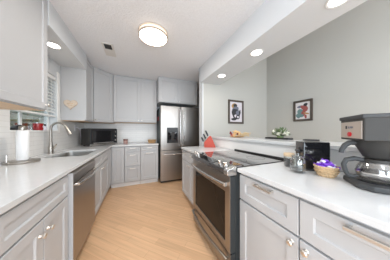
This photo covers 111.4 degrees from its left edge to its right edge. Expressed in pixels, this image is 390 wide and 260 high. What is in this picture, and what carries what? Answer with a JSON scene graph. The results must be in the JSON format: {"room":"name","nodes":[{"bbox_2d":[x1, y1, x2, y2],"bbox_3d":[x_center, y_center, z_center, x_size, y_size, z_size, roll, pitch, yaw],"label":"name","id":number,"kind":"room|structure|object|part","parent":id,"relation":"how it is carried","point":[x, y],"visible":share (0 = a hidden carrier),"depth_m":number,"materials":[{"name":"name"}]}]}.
{"room":"kitchen","nodes":[
{"label":"kitchen","id":0,"kind":"room"},
{"bbox_2d":[32,56,69,156],"bbox_3d":[-1.359,-0.030,0.125,0.140,2.480,6.540,0,0,-23],"label":"wall","id":1,"kind":"structure","parent":0,"point":[53,67],"depth_m":1.99,"materials":[{"name":"white paint"}]},
{"bbox_2d":[0,0,50,110],"bbox_3d":[-1.432,-0.729,0.931,0.358,1.078,0.638,0,0,-23],"label":"upper cabinet","id":2,"kind":"object","parent":1,"relation":"attached to","point":[23,23],"visible":1,"depth_m":1.03,"materials":[{"name":"grey paint"}]},
{"bbox_3d":[-1.455,-0.191,0.921,0.307,0.002,0.638,0,0,-23],"label":"panel","id":3,"kind":"part","parent":2,"relation":"part of","materials":[{"name":"brown wood"}]},
{"bbox_2d":[10,72,59,132],"bbox_3d":[-1.984,-0.432,1.652,0.114,0.915,0.880,0,0,-23],"label":"window","id":4,"kind":"structure","parent":1,"relation":"in","point":[58,74],"depth_m":2.01,"materials":[{"name":"white"}]},
{"bbox_2d":[10,125,21,129],"bbox_3d":[-1.839,-0.037,1.371,0.044,0.056,0.126,0,0,-23],"label":"case","id":5,"kind":"object","parent":4,"relation":"on","point":[14,127],"visible":0.47,"depth_m":1.34,"materials":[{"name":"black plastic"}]},
{"bbox_2d":[10,73,55,116],"bbox_3d":[-1.958,-0.502,1.625,0.060,0.595,0.794,0,0,-23],"label":"window blind","id":6,"kind":"object","parent":4,"relation":"attached to","point":[51,78],"visible":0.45,"depth_m":1.89,"materials":[{"name":"white plastic"}]},
{"bbox_3d":[-1.958,-0.217,1.625,0.050,0.024,0.794,0,0,-23],"label":"rail","id":7,"kind":"part","parent":6,"relation":"part of","materials":[{"name":"white"}]},
{"bbox_3d":[-2.042,-0.487,1.891,0.003,0.525,0.003,0,0,-23],"label":"ladder cord","id":8,"kind":"part","parent":6,"relation":"part of","materials":[{"name":"white fabric"}]},
{"bbox_3d":[-1.958,0.001,1.625,0.082,0.020,0.810,0,0,-23],"label":"sill","id":9,"kind":"part","parent":4,"relation":"part of","materials":[{"name":"white"}]},
{"bbox_2d":[32,123,43,129],"bbox_3d":[-1.963,-0.052,1.651,0.096,0.085,0.117,0,0,10],"label":"coffee mug","id":10,"kind":"object","parent":4,"relation":"on","point":[35,126],"visible":0.95,"depth_m":1.63,"materials":[{"name":"red ceramic"}]},
{"bbox_3d":[-2.098,-0.432,2.044,0.014,0.915,0.070,0,0,-23],"label":"casing","id":11,"kind":"part","parent":4,"relation":"part of","materials":[{"name":"white wood"}]},
{"bbox_2d":[0,109,84,163],"bbox_3d":[-1.811,0.044,1.367,0.008,0.499,3.660,0,0,-23],"label":"backsplash","id":12,"kind":"structure","parent":1,"relation":"attached to","point":[38,141],"depth_m":1.62,"materials":[{"name":"white tile"}]},
{"bbox_2d":[60,59,94,121],"bbox_3d":[-2.042,-0.719,2.356,0.358,1.098,0.398,0,0,-23],"label":"upper cabinet","id":13,"kind":"object","parent":1,"relation":"attached to","point":[76,84],"visible":0.89,"depth_m":2.19,"materials":[{"name":"grey paint"}]},
{"bbox_2d":[63,100,76,109],"bbox_3d":[-2.007,-0.422,2.145,0.176,0.156,0.013,0,0,-23],"label":"plaque","id":14,"kind":"object","parent":13,"relation":"attached to","point":[73,103],"visible":1,"depth_m":2.14,"materials":[{"name":"brown wood"}]},
{"bbox_3d":[-2.066,-0.171,2.346,0.307,0.002,0.398,0,0,-23],"label":"panel","id":15,"kind":"part","parent":13,"relation":"part of","materials":[{"name":"brown wood"}]},
{"bbox_3d":[-1.914,-0.710,2.411,0.020,1.049,0.393,0,0,-23],"label":"door","id":16,"kind":"part","parent":13,"relation":"part of","materials":[{"name":"grey paint"}]},
{"bbox_2d":[47,0,86,69],"bbox_3d":[-1.772,-1.147,1.694,0.338,0.245,1.026,0,0,-23],"label":"soffit","id":17,"kind":"structure","parent":0,"point":[71,55],"depth_m":1.69,"materials":[{"name":"white paint"}]},
{"bbox_2d":[48,41,61,48],"bbox_3d":[-1.694,-1.022,1.591,0.153,0.005,0.153,0,0,-23],"label":"recessed light","id":18,"kind":"object","parent":17,"relation":"in","point":[50,44],"visible":0.79,"depth_m":1.59,"materials":[{"name":"white plastic"}]},
{"bbox_2d":[76,178,218,259],"bbox_3d":[0.594,1.260,0.962,4.350,0.100,6.540,0,0,-23],"label":"floor","id":19,"kind":"structure","parent":0,"point":[153,220],"depth_m":1.65,"materials":[{"name":"brown wood"}]},
{"bbox_2d":[0,175,67,259],"bbox_3d":[-1.154,0.768,0.659,0.653,0.884,0.598,0,0,-23],"label":"base cabinet","id":20,"kind":"object","parent":19,"relation":"on","point":[36,228],"visible":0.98,"depth_m":0.73,"materials":[{"name":"grey paint"}]},
{"bbox_3d":[-0.832,0.802,0.634,0.020,0.578,0.293,0,0,-23],"label":"door","id":21,"kind":"part","parent":20,"relation":"part of","materials":[{"name":"grey paint"}]},
{"bbox_3d":[-0.853,0.590,0.746,0.031,0.029,0.030,0,0,-23],"label":"knob","id":22,"kind":"part","parent":20,"relation":"part of","materials":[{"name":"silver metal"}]},
{"bbox_3d":[-0.883,0.590,0.816,0.031,0.029,0.030,0,0,-23],"label":"knob","id":23,"kind":"part","parent":20,"relation":"part of","materials":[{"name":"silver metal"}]},
{"bbox_3d":[-0.950,0.802,0.909,0.020,0.578,0.293,0,0,-23],"label":"door","id":24,"kind":"part","parent":20,"relation":"part of","materials":[{"name":"grey paint"}]},
{"bbox_2d":[0,142,158,214],"bbox_3d":[-1.205,0.310,1.948,1.561,0.030,3.051,0,0,-23],"label":"countertop","id":25,"kind":"structure","parent":20,"relation":"on","point":[18,183],"depth_m":0.97,"materials":[{"name":"white stone"}]},
{"bbox_2d":[2,126,40,164],"bbox_3d":[-1.618,0.125,1.249,0.224,0.340,0.224,0,0,-23],"label":"paper towel holder","id":26,"kind":"object","parent":25,"relation":"on","point":[30,160],"visible":0.7,"depth_m":1.20,"materials":[{"name":"silver metal"}]},
{"bbox_2d":[16,130,28,160],"bbox_3d":[-1.618,0.133,1.249,0.080,0.275,0.080,0,0,-23],"label":"paper towel roll","id":27,"kind":"object","parent":26,"relation":"on","point":[22,136],"visible":1,"depth_m":1.22,"materials":[{"name":"white paper"}]},
{"bbox_2d":[47,122,72,153],"bbox_3d":[-1.796,0.086,1.772,0.263,0.417,0.071,0,0,-19],"label":"kitchen faucet","id":28,"kind":"object","parent":25,"relation":"on","point":[51,148],"visible":1,"depth_m":1.74,"materials":[{"name":"silver metal"}]},
{"bbox_2d":[51,151,93,157],"bbox_3d":[-1.629,0.418,1.809,0.424,0.184,0.654,0,0,-23],"label":"sink","id":29,"kind":"object","parent":25,"relation":"in","point":[85,152],"visible":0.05,"depth_m":2.05,"materials":[{"name":"silver metal"}]},
{"bbox_2d":[81,128,116,145],"bbox_3d":[-1.974,0.122,2.786,0.359,0.345,0.530,0,0,24],"label":"toaster oven","id":30,"kind":"object","parent":25,"relation":"on","point":[89,136],"visible":0.98,"depth_m":2.61,"materials":[{"name":"black metal"}]},
{"bbox_3d":[-1.871,0.110,2.696,0.020,0.300,0.441,0,0,24],"label":"door","id":31,"kind":"part","parent":30,"relation":"part of","materials":[{"name":"black glass"}]},
{"bbox_3d":[-1.852,0.268,2.732,0.026,0.034,0.530,0,0,24],"label":"rail","id":32,"kind":"part","parent":30,"relation":"part of","materials":[{"name":"silver metal"}]},
{"bbox_3d":[-1.765,0.110,2.936,0.020,0.300,0.079,0,0,24],"label":"control panel","id":33,"kind":"part","parent":30,"relation":"part of","materials":[{"name":"black plastic"}]},
{"bbox_2d":[67,159,96,259],"bbox_3d":[-1.353,0.774,1.239,0.659,0.872,0.600,0,0,-23],"label":"dishwasher","id":34,"kind":"object","parent":19,"relation":"on","point":[81,181],"visible":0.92,"depth_m":1.21,"materials":[{"name":"grey metal"}]},
{"bbox_3d":[-1.076,0.448,1.359,0.055,0.021,0.532,0,0,-23],"label":"handle","id":35,"kind":"part","parent":34,"relation":"part of","materials":[{"name":"silver metal"}]},
{"bbox_2d":[93,150,107,214],"bbox_3d":[-1.699,0.778,1.929,0.653,0.865,0.913,0,0,-23],"label":"base cabinet","id":36,"kind":"object","parent":19,"relation":"on","point":[101,161],"visible":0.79,"depth_m":1.98,"materials":[{"name":"grey paint"}]},
{"bbox_3d":[-1.345,0.423,1.832,0.020,0.156,0.450,0,0,-23],"label":"drawer","id":37,"kind":"part","parent":36,"relation":"part of","materials":[{"name":"grey paint"}]},
{"bbox_3d":[-1.345,0.802,1.832,0.020,0.578,0.450,0,0,-23],"label":"door","id":38,"kind":"part","parent":36,"relation":"part of","materials":[{"name":"grey paint"}]},
{"bbox_3d":[-1.526,0.423,2.252,0.020,0.156,0.451,0,0,-23],"label":"drawer","id":39,"kind":"part","parent":36,"relation":"part of","materials":[{"name":"grey paint"}]},
{"bbox_3d":[-1.526,0.802,2.252,0.020,0.578,0.451,0,0,-23],"label":"door","id":40,"kind":"part","parent":36,"relation":"part of","materials":[{"name":"grey paint"}]},
{"bbox_2d":[108,148,110,189],"bbox_3d":[-1.947,0.768,2.470,0.623,0.884,0.269,0,0,-23],"label":"base cabinet","id":41,"kind":"object","parent":19,"relation":"on","point":[109,149],"visible":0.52,"depth_m":2.61,"materials":[{"name":"grey paint"}]},
{"bbox_2d":[111,146,124,187],"bbox_3d":[-1.738,0.768,3.056,0.254,0.884,0.608,0,0,-23],"label":"base cabinet","id":42,"kind":"object","parent":19,"relation":"on","point":[117,153],"visible":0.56,"depth_m":2.79,"materials":[{"name":"grey paint"}]},
{"bbox_2d":[125,146,139,185],"bbox_3d":[-1.468,0.768,3.152,0.312,0.884,0.645,0,0,-23],"label":"base cabinet","id":43,"kind":"object","parent":19,"relation":"on","point":[132,153],"visible":0.93,"depth_m":2.90,"materials":[{"name":"grey paint"}]},
{"bbox_3d":[-1.359,0.929,2.899,0.307,0.325,0.020,0,0,-23],"label":"drawer","id":44,"kind":"part","parent":43,"relation":"part of","materials":[{"name":"grey paint"}]},
{"bbox_3d":[-1.359,0.609,2.899,0.307,0.291,0.020,0,0,-23],"label":"drawer","id":45,"kind":"part","parent":43,"relation":"part of","materials":[{"name":"grey paint"}]},
{"bbox_3d":[-1.359,0.399,2.899,0.307,0.106,0.020,0,0,-23],"label":"drawer","id":46,"kind":"part","parent":43,"relation":"part of","materials":[{"name":"grey paint"}]},
{"bbox_2d":[140,145,157,183],"bbox_3d":[-1.145,0.768,3.291,0.382,0.884,0.645,0,0,-23],"label":"base cabinet","id":47,"kind":"object","parent":19,"relation":"on","point":[149,153],"visible":0.93,"depth_m":3.04,"materials":[{"name":"grey paint"}]},
{"bbox_3d":[-1.036,0.399,3.037,0.377,0.106,0.020,0,0,-23],"label":"drawer","id":48,"kind":"part","parent":47,"relation":"part of","materials":[{"name":"grey paint"}]},
{"bbox_2d":[157,105,198,182],"bbox_3d":[-0.462,0.307,3.490,0.964,1.806,0.780,0,0,-23],"label":"refrigerator","id":49,"kind":"object","parent":19,"relation":"on","point":[177,127],"visible":0.88,"depth_m":3.15,"materials":[{"name":"grey metal"}]},
{"bbox_3d":[-0.574,-0.068,3.144,0.486,1.025,0.072,0,0,-23],"label":"door","id":50,"kind":"part","parent":49,"relation":"part of","materials":[{"name":"metal"}]},
{"bbox_3d":[-0.354,0.802,3.238,0.964,0.695,0.072,0,0,-23],"label":"freezer drawer","id":51,"kind":"part","parent":49,"relation":"part of","materials":[{"name":"metal"}]},
{"bbox_3d":[-0.351,-0.080,3.160,0.027,0.863,0.086,0,0,-23],"label":"handle","id":52,"kind":"part","parent":49,"relation":"part of","materials":[{"name":"silver metal"}]},
{"bbox_3d":[-0.275,-0.080,3.193,0.027,0.863,0.086,0,0,-23],"label":"handle","id":53,"kind":"part","parent":49,"relation":"part of","materials":[{"name":"silver metal"}]},
{"bbox_3d":[-0.128,-0.068,3.335,0.472,1.025,0.072,0,0,-23],"label":"door","id":54,"kind":"part","parent":49,"relation":"part of","materials":[{"name":"metal"}]},
{"bbox_2d":[182,150,192,203],"bbox_3d":[0.175,0.768,2.235,0.665,0.884,0.708,0,0,-23],"label":"base cabinet","id":55,"kind":"object","parent":19,"relation":"on","point":[187,169],"visible":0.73,"depth_m":2.18,"materials":[{"name":"grey paint"}]},
{"bbox_3d":[-0.158,0.802,2.285,0.020,0.578,0.348,0,0,-23],"label":"door","id":56,"kind":"part","parent":55,"relation":"part of","materials":[{"name":"grey paint"}]},
{"bbox_3d":[-0.158,0.423,2.285,0.020,0.156,0.348,0,0,-23],"label":"drawer","id":57,"kind":"part","parent":55,"relation":"part of","materials":[{"name":"grey paint"}]},
{"bbox_3d":[-0.018,0.423,1.959,0.020,0.156,0.348,0,0,-23],"label":"drawer","id":58,"kind":"part","parent":55,"relation":"part of","materials":[{"name":"grey paint"}]},
{"bbox_3d":[-0.018,0.802,1.959,0.020,0.578,0.348,0,0,-23],"label":"door","id":59,"kind":"part","parent":55,"relation":"part of","materials":[{"name":"grey paint"}]},
{"bbox_2d":[181,146,230,153],"bbox_3d":[0.179,0.310,2.240,0.639,0.030,0.733,0,0,-23],"label":"countertop","id":60,"kind":"structure","parent":55,"relation":"on","point":[192,149],"depth_m":2.12,"materials":[{"name":"white stone"}]},
{"bbox_2d":[204,136,215,147],"bbox_3d":[0.271,0.193,2.432,0.208,0.204,0.110,0,0,3],"label":"knife block","id":61,"kind":"object","parent":60,"relation":"on","point":[208,142],"visible":0.98,"depth_m":2.38,"materials":[{"name":"red plastic"}]},
{"bbox_2d":[191,149,283,259],"bbox_3d":[0.415,0.735,1.519,0.770,0.951,0.768,0,0,-23],"label":"range","id":62,"kind":"object","parent":19,"relation":"on","point":[216,178],"visible":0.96,"depth_m":1.25,"materials":[{"name":"grey metal"}]},
{"bbox_3d":[0.094,0.425,1.382,0.070,0.030,0.718,0,0,-23],"label":"handle","id":63,"kind":"part","parent":62,"relation":"part of","materials":[{"name":"silver metal"}]},
{"bbox_3d":[0.101,1.025,1.385,0.062,0.026,0.729,0,0,-23],"label":"handle","id":64,"kind":"part","parent":62,"relation":"part of","materials":[{"name":"silver metal"}]},
{"bbox_3d":[0.129,0.670,1.397,0.007,0.610,0.754,0,0,-23],"label":"oven door","id":65,"kind":"part","parent":62,"relation":"part of","materials":[{"name":"metal"}]},
{"bbox_3d":[0.136,0.320,1.416,0.091,0.069,0.696,0,0,-23],"label":"control panel","id":66,"kind":"part","parent":62,"relation":"part of","materials":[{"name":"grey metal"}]},
{"bbox_3d":[0.152,1.073,1.407,0.051,0.175,0.754,0,0,-23],"label":"storage drawer","id":67,"kind":"part","parent":62,"relation":"part of","materials":[{"name":"metal"}]},
{"bbox_2d":[199,150,283,167],"bbox_3d":[0.467,0.296,1.542,0.617,0.017,0.766,0,0,-23],"label":"cooktop","id":68,"kind":"object","parent":62,"relation":"in","point":[234,158],"depth_m":1.39,"materials":[{"name":"black glass"}]},
{"bbox_3d":[0.757,0.288,1.666,0.025,0.033,0.766,0,0,-23],"label":"trim","id":69,"kind":"part","parent":62,"relation":"part of","materials":[{"name":"black plastic"}]},
{"bbox_2d":[240,173,301,259],"bbox_3d":[0.711,0.768,0.984,0.665,0.884,0.426,0,0,-23],"label":"base cabinet","id":70,"kind":"object","parent":19,"relation":"on","point":[269,215],"visible":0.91,"depth_m":0.84,"materials":[{"name":"grey paint"}]},
{"bbox_3d":[0.430,0.364,0.844,0.038,0.013,0.130,0,0,-23],"label":"bar handle","id":71,"kind":"part","parent":70,"relation":"part of","materials":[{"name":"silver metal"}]},
{"bbox_3d":[0.448,0.439,0.871,0.020,0.187,0.421,0,0,-23],"label":"drawer","id":72,"kind":"part","parent":70,"relation":"part of","materials":[{"name":"grey paint"}]},
{"bbox_3d":[0.448,0.819,0.871,0.020,0.546,0.421,0,0,-23],"label":"door","id":73,"kind":"part","parent":70,"relation":"part of","materials":[{"name":"grey paint"}]},
{"bbox_3d":[0.497,0.582,0.695,0.031,0.029,0.030,0,0,-23],"label":"knob","id":74,"kind":"part","parent":70,"relation":"part of","materials":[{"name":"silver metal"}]},
{"bbox_2d":[300,198,389,259],"bbox_3d":[0.879,0.768,0.590,0.665,0.884,0.426,0,0,-23],"label":"base cabinet","id":75,"kind":"object","parent":19,"relation":"on","point":[326,234],"visible":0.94,"depth_m":0.55,"materials":[{"name":"grey paint"}]},
{"bbox_3d":[0.523,0.582,0.633,0.031,0.029,0.030,0,0,-23],"label":"knob","id":76,"kind":"part","parent":75,"relation":"part of","materials":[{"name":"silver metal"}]},
{"bbox_2d":[237,162,389,233],"bbox_3d":[0.806,0.310,0.777,0.639,0.030,0.893,0,0,-23],"label":"countertop","id":77,"kind":"structure","parent":75,"relation":"on","point":[336,194],"depth_m":0.64,"materials":[{"name":"white stone"}]},
{"bbox_2d":[283,152,294,166],"bbox_3d":[0.790,0.240,1.117,0.078,0.110,0.078,0,0,-23],"label":"canister","id":78,"kind":"object","parent":77,"relation":"on","point":[288,154],"visible":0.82,"depth_m":1.10,"materials":[{"name":"clear glass"}]},
{"bbox_3d":[0.790,0.198,1.117,0.078,0.025,0.078,0,0,-23],"label":"lid","id":79,"kind":"part","parent":78,"relation":"part of","materials":[{"name":"brown wood"}]},
{"bbox_2d":[290,153,305,172],"bbox_3d":[0.741,0.227,0.957,0.094,0.136,0.094,0,0,-23],"label":"glass jar","id":80,"kind":"object","parent":77,"relation":"on","point":[298,169],"visible":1,"depth_m":0.94,"materials":[{"name":"clear glass"}]},
{"bbox_3d":[0.741,0.174,0.957,0.076,0.030,0.076,0,0,-23],"label":"lid","id":81,"kind":"part","parent":80,"relation":"part of","materials":[{"name":"clear glass"}]},
{"bbox_2d":[295,141,329,170],"bbox_3d":[0.888,0.189,1.028,0.192,0.213,0.118,0,0,12],"label":"toaster","id":82,"kind":"object","parent":77,"relation":"on","point":[313,151],"visible":0.86,"depth_m":0.98,"materials":[{"name":"black"}]},
{"bbox_2d":[313,164,339,177],"bbox_3d":[0.859,0.260,0.871,0.130,0.070,0.130,0,0,-23],"label":"basket","id":83,"kind":"object","parent":77,"relation":"on","point":[327,172],"visible":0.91,"depth_m":0.83,"materials":[{"name":"wicker"}]},
{"bbox_2d":[338,113,389,193],"bbox_3d":[0.966,0.104,0.689,0.321,0.374,0.224,0,0,27],"label":"coffee maker","id":84,"kind":"object","parent":77,"relation":"on","point":[370,133],"visible":1,"depth_m":0.66,"materials":[{"name":"grey plastic"}]},
{"bbox_3d":[0.852,0.087,0.747,0.066,0.075,0.028,0,0,27],"label":"funnel handle","id":85,"kind":"part","parent":84,"relation":"part of","materials":[{"name":"grey plastic"}]},
{"bbox_3d":[0.985,-0.072,0.679,0.278,0.021,0.224,0,0,27],"label":"lid","id":86,"kind":"part","parent":84,"relation":"part of","materials":[{"name":"grey plastic"}]},
{"bbox_2d":[341,156,389,177],"bbox_3d":[0.934,0.199,0.693,0.199,0.122,0.157,0,0,-4],"label":"coffee carafe","id":87,"kind":"object","parent":84,"relation":"on","point":[376,172],"visible":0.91,"depth_m":0.72,"materials":[{"name":"clear glass"}]},
{"bbox_3d":[0.871,0.199,0.737,0.090,0.121,0.026,0,0,27],"label":"handle","id":88,"kind":"part","parent":87,"relation":"part of","materials":[{"name":"grey plastic"}]},
{"bbox_3d":[0.955,0.157,0.695,0.112,0.023,0.112,0,0,27],"label":"collar lid","id":89,"kind":"part","parent":87,"relation":"part of","materials":[{"name":"grey plastic"}]},
{"bbox_2d":[341,117,389,141],"bbox_3d":[0.986,-0.010,0.679,0.269,0.120,0.216,0,0,27],"label":"coffee maker top","id":90,"kind":"object","parent":84,"relation":"attached to","point":[353,129],"depth_m":0.64,"materials":[{"name":"grey plastic"}]},
{"bbox_3d":[0.955,0.263,0.695,0.144,0.004,0.144,0,0,27],"label":"warmer plate","id":91,"kind":"part","parent":84,"relation":"part of","materials":[{"name":"black plastic"}]},
{"bbox_3d":[0.617,0.819,0.478,0.020,0.546,0.421,0,0,-23],"label":"door","id":92,"kind":"part","parent":75,"relation":"part of","materials":[{"name":"grey paint"}]},
{"bbox_3d":[0.598,0.364,0.450,0.038,0.013,0.130,0,0,-23],"label":"bar handle","id":93,"kind":"part","parent":75,"relation":"part of","materials":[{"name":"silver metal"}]},
{"bbox_2d":[49,0,264,90],"bbox_3d":[0.594,-1.330,0.962,4.350,0.120,6.540,0,0,-23],"label":"ceiling","id":94,"kind":"structure","parent":0,"point":[196,29],"depth_m":1.66,"materials":[{"name":"white paint"}]},
{"bbox_2d":[101,42,115,56],"bbox_3d":[-1.340,-1.264,2.080,0.145,0.009,0.360,0,0,-23],"label":"ceiling vent","id":95,"kind":"object","parent":94,"relation":"in","point":[109,50],"visible":1,"depth_m":2.06,"materials":[{"name":"white metal"}]},
{"bbox_2d":[138,22,167,46],"bbox_3d":[-0.539,-1.238,1.727,0.370,0.063,0.370,0,0,-23],"label":"ceiling light","id":96,"kind":"object","parent":94,"relation":"attached to","point":[150,33],"visible":1,"depth_m":1.67,"materials":[{"name":"silver metal"}]},
{"bbox_2d":[139,28,166,45],"bbox_3d":[-0.539,-1.210,1.727,0.342,0.007,0.342,0,0,-23],"label":"diffuser","id":97,"kind":"object","parent":96,"relation":"attached to","point":[150,36],"depth_m":1.70,"materials":[{"name":"white plastic"}]},
{"bbox_2d":[129,90,198,142],"bbox_3d":[-0.615,-0.030,3.936,4.230,2.480,0.120,0,0,-23],"label":"wall","id":98,"kind":"structure","parent":0,"point":[197,105],"depth_m":4.11,"materials":[{"name":"white paint"}]},
{"bbox_2d":[80,66,114,123],"bbox_3d":[-2.126,-0.723,2.879,0.616,1.090,0.629,0,0,-23],"label":"upper cabinet","id":99,"kind":"object","parent":98,"relation":"attached to","point":[102,80],"visible":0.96,"depth_m":2.77,"materials":[{"name":"grey paint"}]},
{"bbox_3d":[-2.120,-0.179,2.878,0.606,0.002,0.616,0,0,-23],"label":"panel","id":100,"kind":"part","parent":99,"relation":"part of","materials":[{"name":"brown wood"}]},
{"bbox_3d":[-1.912,-0.715,2.788,0.018,1.046,0.390,0,0,23],"label":"door","id":101,"kind":"part","parent":99,"relation":"part of","materials":[{"name":"grey paint"}]},
{"bbox_2d":[85,123,154,142],"bbox_3d":[-1.809,0.040,3.355,1.562,0.509,0.008,0,0,-23],"label":"backsplash","id":102,"kind":"structure","parent":98,"relation":"attached to","point":[134,132],"depth_m":3.42,"materials":[{"name":"white tile"}]},
{"bbox_2d":[113,75,156,123],"bbox_3d":[-1.456,-0.734,3.303,0.940,1.068,0.378,0,0,-23],"label":"upper cabinet","id":103,"kind":"object","parent":98,"relation":"attached to","point":[134,99],"visible":1,"depth_m":3.15,"materials":[{"name":"grey paint"}]},
{"bbox_3d":[-1.576,-0.725,3.089,0.546,1.019,0.020,0,0,-23],"label":"door","id":104,"kind":"part","parent":103,"relation":"part of","materials":[{"name":"grey paint"}]},
{"bbox_3d":[-1.466,-0.201,3.326,0.940,0.002,0.327,0,0,-23],"label":"panel","id":105,"kind":"part","parent":103,"relation":"part of","materials":[{"name":"brown wood"}]},
{"bbox_3d":[-1.143,-0.725,3.275,0.382,1.019,0.020,0,0,-23],"label":"door","id":106,"kind":"part","parent":103,"relation":"part of","materials":[{"name":"grey paint"}]},
{"bbox_2d":[157,76,196,107],"bbox_3d":[-0.509,-0.972,3.545,0.983,0.593,0.678,0,0,-23],"label":"upper cabinet","id":107,"kind":"object","parent":98,"relation":"attached to","point":[170,92],"visible":0.92,"depth_m":3.25,"materials":[{"name":"grey paint"}]},
{"bbox_3d":[-0.631,-0.959,3.168,0.453,0.551,0.020,0,0,-23],"label":"door","id":108,"kind":"part","parent":107,"relation":"part of","materials":[{"name":"grey paint"}]},
{"bbox_3d":[-0.204,-0.959,3.350,0.461,0.551,0.020,0,0,-23],"label":"door","id":109,"kind":"part","parent":107,"relation":"part of","materials":[{"name":"grey paint"}]},
{"bbox_2d":[199,58,266,145],"bbox_3d":[0.946,-0.440,3.066,1.805,3.300,0.150,0,0,-23],"label":"wall partition","id":110,"kind":"structure","parent":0,"point":[249,86],"depth_m":2.99,"materials":[{"name":"grey paint"}]},
{"bbox_2d":[228,99,243,123],"bbox_3d":[0.911,-0.422,2.952,0.420,0.520,0.027,0,0,-23],"label":"framed picture","id":111,"kind":"object","parent":110,"relation":"attached to","point":[235,107],"visible":1,"depth_m":2.95,"materials":[{"name":"brown"}]},
{"bbox_2d":[230,102,241,121],"bbox_3d":[0.908,-0.422,2.959,0.350,0.450,0.010,0,0,-23],"label":"print","id":112,"kind":"object","parent":111,"relation":"attached to","point":[235,107],"depth_m":2.95,"materials":[{"name":"multicoloured paper"}]},
{"bbox_2d":[201,0,366,84],"bbox_3d":[1.262,-1.525,0.470,0.410,1.130,4.870,0,0,-23],"label":"ceiling beam","id":113,"kind":"structure","parent":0,"point":[275,25],"depth_m":1.36,"materials":[{"name":"white paint"}]},
{"bbox_2d":[250,49,263,55],"bbox_3d":[0.754,-0.957,1.629,0.153,0.005,0.153,0,0,-23],"label":"recessed light","id":114,"kind":"object","parent":113,"relation":"attached to","point":[257,52],"visible":1,"depth_m":1.62,"materials":[{"name":"white"}]},
{"bbox_2d":[325,0,347,8],"bbox_3d":[1.049,-0.957,0.966,0.153,0.005,0.153,0,0,-23],"label":"recessed light","id":115,"kind":"object","parent":113,"relation":"attached to","point":[329,4],"visible":1,"depth_m":1.00,"materials":[{"name":"white"}]},
{"bbox_2d":[267,0,389,141],"bbox_3d":[2.562,-0.440,1.740,0.120,3.300,6.420,0,0,-23],"label":"wall","id":116,"kind":"structure","parent":0,"point":[343,64],"depth_m":2.21,"materials":[{"name":"grey paint"}]},
{"bbox_2d":[293,98,312,121],"bbox_3d":[2.108,-0.400,2.606,0.027,0.410,0.330,0,0,-23],"label":"framed picture","id":117,"kind":"object","parent":116,"relation":"attached to","point":[302,109],"visible":1,"depth_m":2.59,"materials":[{"name":"brown"}]},
{"bbox_2d":[296,101,309,118],"bbox_3d":[2.115,-0.400,2.609,0.010,0.340,0.260,0,0,-23],"label":"print","id":118,"kind":"object","parent":117,"relation":"attached to","point":[302,107],"depth_m":2.59,"materials":[{"name":"multicoloured paper"}]},
{"bbox_3d":[0.866,0.677,1.628,0.125,1.066,2.430,0,0,-23],"label":"wall","id":119,"kind":"structure","parent":0,"visible":0},
{"bbox_2d":[211,136,359,152],"bbox_3d":[0.988,0.125,1.674,0.465,0.034,2.438,0,0,-23],"label":"bar ledge","id":120,"kind":"object","parent":119,"relation":"on","point":[333,145],"visible":0.61,"depth_m":1.47,"materials":[{"name":"white stone"}]},
{"bbox_2d":[229,130,250,136],"bbox_3d":[0.762,0.044,2.267,0.373,0.126,0.132,0,0,1],"label":"flower arrangement","id":121,"kind":"object","parent":120,"relation":"on","point":[235,132],"visible":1,"depth_m":2.25,"materials":[{"name":"orange plant"}]},
{"bbox_2d":[265,137,292,139],"bbox_3d":[1.113,0.098,1.782,0.110,0.020,0.340,0,0,-23],"label":"serving tray","id":122,"kind":"object","parent":120,"relation":"on","point":[265,137],"visible":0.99,"depth_m":1.72,"materials":[{"name":"black plastic"}]},
{"bbox_2d":[271,127,289,137],"bbox_3d":[1.121,0.021,1.752,0.165,0.156,0.266,0,0,-23],"label":"flower arrangement","id":123,"kind":"object","parent":122,"relation":"on","point":[279,132],"visible":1,"depth_m":1.72,"materials":[{"name":"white plant"}]},
{"bbox_2d":[303,139,319,140],"bbox_3d":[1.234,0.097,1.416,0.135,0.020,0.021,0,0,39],"label":"serving tray","id":124,"kind":"object","parent":120,"relation":"on","point":[303,139],"visible":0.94,"depth_m":1.41,"materials":[{"name":"black plastic"}]},
{"bbox_2d":[212,138,389,177],"bbox_3d":[0.806,0.218,1.602,0.007,0.149,2.430,0,0,-23],"label":"backsplash","id":125,"kind":"structure","parent":119,"relation":"attached to","point":[336,157],"depth_m":1.35,"materials":[{"name":"white"}]},
{"label":"outside","id":126,"kind":"structure","parent":0,"visible":0},
{"bbox_3d":[-6.886,1.335,3.033,7.730,0.150,13.000,0,0,-23],"label":"ground","id":127,"kind":"structure","parent":126,"visible":0},
{"bbox_2d":[10,111,28,126],"bbox_3d":[-3.671,-0.230,1.920,1.705,2.988,1.624,0,0,-23],"label":"shrub","id":128,"kind":"object","parent":127,"relation":"on","point":[13,114],"visible":0.09,"depth_m":2.27,"materials":[{"name":"plant"}]},
{"bbox_2d":[10,110,43,129],"bbox_3d":[-4.657,-0.351,3.509,1.902,3.231,1.880,0,0,-23],"label":"shrub","id":129,"kind":"object","parent":127,"relation":"on","point":[35,118],"visible":0.06,"depth_m":3.38,"materials":[{"name":"plant"}]}
]}

